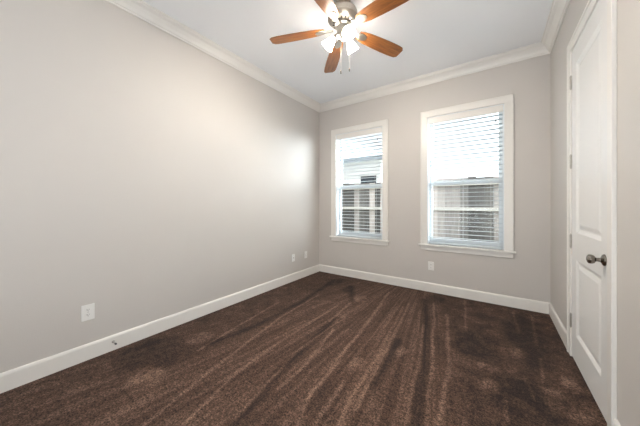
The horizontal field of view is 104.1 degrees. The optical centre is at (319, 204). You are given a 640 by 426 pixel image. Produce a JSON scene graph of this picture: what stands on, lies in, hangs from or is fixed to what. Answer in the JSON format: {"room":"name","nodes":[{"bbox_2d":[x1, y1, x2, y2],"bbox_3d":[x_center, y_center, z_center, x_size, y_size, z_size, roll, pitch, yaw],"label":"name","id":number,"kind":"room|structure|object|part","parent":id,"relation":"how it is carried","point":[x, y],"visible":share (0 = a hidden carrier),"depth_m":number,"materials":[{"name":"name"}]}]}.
{"room":"empty bedroom","nodes":[
{"label":"empty bedroom","id":0,"kind":"room"},
{"bbox_2d":[0,0,318,372],"bbox_3d":[-1.560,-0.285,2.490,0.160,3.010,5.500,0,0,35],"label":"wall","id":1,"kind":"structure","parent":0,"point":[146,177],"depth_m":2.17,"materials":[{"name":"beige paint"}]},
{"bbox_2d":[81,303,94,321],"bbox_3d":[-1.825,0.850,1.963,0.008,0.124,0.080,0,0,35],"label":"wall outlet","id":2,"kind":"object","parent":1,"relation":"attached to","point":[87,311],"visible":1,"depth_m":1.96,"materials":[{"name":"white plastic"}]},
{"bbox_2d":[0,264,319,393],"bbox_3d":[-1.534,1.157,2.375,0.015,0.125,5.340,0,0,35],"label":"baseboard","id":3,"kind":"structure","parent":1,"relation":"attached to","point":[19,376],"depth_m":2.15,"materials":[{"name":"white wood"}]},
{"bbox_2d":[106,0,320,111],"bbox_3d":[-1.502,-1.734,2.353,0.092,0.112,5.340,0,0,35],"label":"crown molding","id":4,"kind":"structure","parent":1,"relation":"attached to","point":[140,9],"depth_m":2.71,"materials":[{"name":"white wood"}]},
{"bbox_2d":[0,271,606,425],"bbox_3d":[-0.207,1.270,1.546,3.459,0.100,5.500,0,0,35],"label":"floor","id":5,"kind":"structure","parent":0,"point":[319,348],"depth_m":1.82,"materials":[{"name":"brown carpet"}]},
{"bbox_2d":[143,0,552,103],"bbox_3d":[-0.207,-1.850,1.546,3.459,0.120,5.500,0,0,35],"label":"ceiling","id":6,"kind":"structure","parent":0,"point":[433,35],"depth_m":2.62,"materials":[{"name":"white paint"}]},
{"bbox_2d":[270,0,408,73],"bbox_3d":[0.201,-1.483,2.156,1.273,0.614,1.263,0,0,35],"label":"ceiling fan","id":7,"kind":"object","parent":6,"relation":"hanging from","point":[342,15],"visible":1,"depth_m":2.19,"materials":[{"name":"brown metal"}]},
{"bbox_3d":[-0.206,-1.519,2.263,0.498,0.006,0.139,-4,10,10],"label":"blade","id":8,"kind":"part","parent":7,"relation":"part of","materials":[{"name":"brown wood"}]},
{"bbox_3d":[0.009,-1.519,1.827,0.139,0.006,0.498,12,9,26],"label":"blade","id":9,"kind":"part","parent":7,"relation":"part of","materials":[{"name":"brown wood"}]},
{"bbox_3d":[0.074,-1.431,2.224,0.117,0.120,0.107,0,0,35],"label":"lamp shade","id":10,"kind":"part","parent":7,"relation":"part of","materials":[{"name":"white glass"}]},
{"bbox_3d":[0.141,-1.519,2.602,0.139,0.006,0.498,-11,-2,-9],"label":"blade","id":11,"kind":"part","parent":7,"relation":"part of","materials":[{"name":"brown wood"}]},
{"bbox_3d":[0.232,-1.431,2.061,0.113,0.120,0.110,0,0,35],"label":"lamp shade","id":12,"kind":"part","parent":7,"relation":"part of","materials":[{"name":"white glass"}]},
{"bbox_3d":[0.296,-1.431,2.281,0.109,0.120,0.118,0,0,35],"label":"lamp shade","id":13,"kind":"part","parent":7,"relation":"part of","materials":[{"name":"white glass"}]},
{"bbox_3d":[0.571,-1.519,2.377,0.498,0.006,0.139,4,-13,-26],"label":"blade","id":14,"kind":"part","parent":7,"relation":"part of","materials":[{"name":"brown wood"}]},
{"bbox_3d":[0.490,-1.519,1.898,0.498,0.006,0.139,5,-7,46],"label":"blade","id":15,"kind":"part","parent":7,"relation":"part of","materials":[{"name":"brown wood"}]},
{"bbox_2d":[319,53,550,302],"bbox_3d":[1.321,-0.285,3.736,3.139,3.010,0.160,0,0,35],"label":"wall","id":16,"kind":"structure","parent":0,"point":[527,275],"depth_m":3.29,"materials":[{"name":"beige paint"}]},
{"bbox_2d":[329,119,389,245],"bbox_3d":[0.659,-0.332,4.168,1.074,1.942,0.208,0,0,35],"label":"window","id":17,"kind":"structure","parent":16,"relation":"in","point":[336,186],"depth_m":4.21,"materials":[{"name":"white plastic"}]},
{"bbox_2d":[337,127,381,239],"bbox_3d":[0.644,-0.325,4.146,0.824,1.757,0.087,0,0,35],"label":"window blind","id":18,"kind":"object","parent":17,"relation":"attached to","point":[375,130],"visible":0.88,"depth_m":4.11,"materials":[{"name":"white plastic"}]},
{"bbox_3d":[0.649,0.542,4.154,0.816,0.023,0.052,0,0,35],"label":"rail","id":19,"kind":"part","parent":18,"relation":"part of","materials":[{"name":"white plastic"}]},
{"bbox_3d":[0.890,-0.317,3.986,0.002,1.713,0.067,0,0,35],"label":"ladder cord","id":20,"kind":"part","parent":18,"relation":"part of","materials":[{"name":"white fabric"}]},
{"bbox_3d":[0.651,0.567,4.156,1.074,0.024,0.178,0,0,35],"label":"sill","id":21,"kind":"part","parent":17,"relation":"part of","materials":[{"name":"white wood"}]},
{"bbox_3d":[0.688,0.117,4.209,0.828,0.875,0.028,0,0,35],"label":"sash","id":22,"kind":"part","parent":17,"relation":"part of","materials":[{"name":"white plastic"}]},
{"bbox_3d":[0.705,-0.738,4.234,0.828,0.935,0.028,0,0,35],"label":"sash","id":23,"kind":"part","parent":17,"relation":"part of","materials":[{"name":"glass"}]},
{"bbox_2d":[428,261,433,270],"bbox_3d":[1.545,0.859,3.477,0.074,0.118,0.008,0,0,35],"label":"wall outlet","id":24,"kind":"object","parent":16,"relation":"attached to","point":[430,264],"visible":1,"depth_m":3.47,"materials":[{"name":"white plastic"}]},
{"bbox_2d":[319,42,549,112],"bbox_3d":[1.249,-1.734,3.633,3.139,0.112,0.092,0,0,35],"label":"crown molding","id":25,"kind":"structure","parent":16,"relation":"attached to","point":[537,49],"depth_m":3.33,"materials":[{"name":"white wood"}]},
{"bbox_2d":[319,264,549,313],"bbox_3d":[1.271,1.157,3.664,3.139,0.125,0.015,0,0,35],"label":"baseboard","id":26,"kind":"structure","parent":16,"relation":"attached to","point":[504,300],"depth_m":3.34,"materials":[{"name":"white wood"}]},
{"bbox_2d":[418,94,515,257],"bbox_3d":[1.897,-0.332,3.305,1.096,1.942,0.208,0,0,35],"label":"window","id":27,"kind":"structure","parent":16,"relation":"in","point":[507,167],"depth_m":3.19,"materials":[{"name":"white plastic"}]},
{"bbox_2d":[428,105,502,249],"bbox_3d":[1.881,-0.325,3.282,0.846,1.757,0.087,0,0,35],"label":"window blind","id":28,"kind":"object","parent":27,"relation":"attached to","point":[495,109],"visible":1,"depth_m":3.25,"materials":[{"name":"white plastic"}]},
{"bbox_3d":[1.887,0.542,3.290,0.838,0.023,0.052,0,0,35],"label":"rail","id":29,"kind":"part","parent":28,"relation":"part of","materials":[{"name":"white plastic"}]},
{"bbox_3d":[1.943,-0.738,3.371,0.850,0.935,0.028,0,0,35],"label":"sash","id":30,"kind":"part","parent":27,"relation":"part of","materials":[{"name":"glass"}]},
{"bbox_3d":[1.926,0.117,3.346,0.850,0.875,0.028,0,0,35],"label":"sash","id":31,"kind":"part","parent":27,"relation":"part of","materials":[{"name":"white plastic"}]},
{"bbox_3d":[1.889,0.567,3.293,1.096,0.024,0.178,0,0,35],"label":"sill","id":32,"kind":"part","parent":27,"relation":"part of","materials":[{"name":"white wood"}]},
{"bbox_2d":[551,0,639,425],"bbox_3d":[1.146,-0.285,0.603,0.160,3.010,5.500,0,0,35],"label":"wall","id":33,"kind":"structure","parent":0,"point":[628,11],"depth_m":1.21,"materials":[{"name":"beige paint"}]},
{"bbox_2d":[541,0,569,52],"bbox_3d":[0.997,-1.734,0.609,0.092,0.112,5.340,0,0,35],"label":"crown molding","id":34,"kind":"structure","parent":33,"relation":"attached to","point":[558,9],"depth_m":2.38,"materials":[{"name":"white wood"}]},
{"bbox_2d":[549,303,620,425],"bbox_3d":[1.028,1.157,0.587,0.015,0.125,5.340,0,0,35],"label":"baseboard","id":35,"kind":"structure","parent":33,"relation":"attached to","point":[556,320],"depth_m":2.33,"materials":[{"name":"white wood"}]},
{"bbox_2d":[567,0,616,425],"bbox_3d":[1.828,-0.044,1.648,0.238,2.528,0.971,0,0,35],"label":"door","id":36,"kind":"structure","parent":33,"relation":"in","point":[592,47],"depth_m":1.56,"materials":[{"name":"white paint"}]},
{"bbox_3d":[1.573,0.315,1.426,0.074,0.066,0.066,0,0,35],"label":"knob","id":37,"kind":"part","parent":36,"relation":"part of","materials":[{"name":"grey metal"}]},
{"label":"outside","id":38,"kind":"structure","parent":0,"visible":0},
{"bbox_3d":[6.589,1.520,11.193,26.000,0.100,18.100,0,0,35],"label":"ground","id":39,"kind":"structure","parent":38,"visible":0},
{"bbox_2d":[343,140,435,183],"bbox_3d":[-0.877,-0.920,14.560,12.700,4.780,7.920,0,0,35],"label":"house","id":40,"kind":"structure","parent":39,"relation":"on","point":[345,175],"depth_m":8.74,"materials":[{"name":"white wood"}]},
{"bbox_2d":[342,176,498,241],"bbox_3d":[1.996,0.464,5.794,14.644,2.052,0.148,0,0,35],"label":"wooden fence","id":41,"kind":"object","parent":39,"relation":"on","point":[445,201],"visible":0.09,"depth_m":5.32,"materials":[{"name":"grey wood"}]},
{"bbox_3d":[1.958,-0.425,5.865,14.500,0.070,0.040,0,0,35],"label":"rail","id":42,"kind":"part","parent":41,"relation":"part of","materials":[{"name":"white wood"}]},
{"bbox_3d":[1.958,0.100,5.865,14.500,0.070,0.040,0,0,35],"label":"rail","id":43,"kind":"part","parent":41,"relation":"part of","materials":[{"name":"white wood"}]}
]}

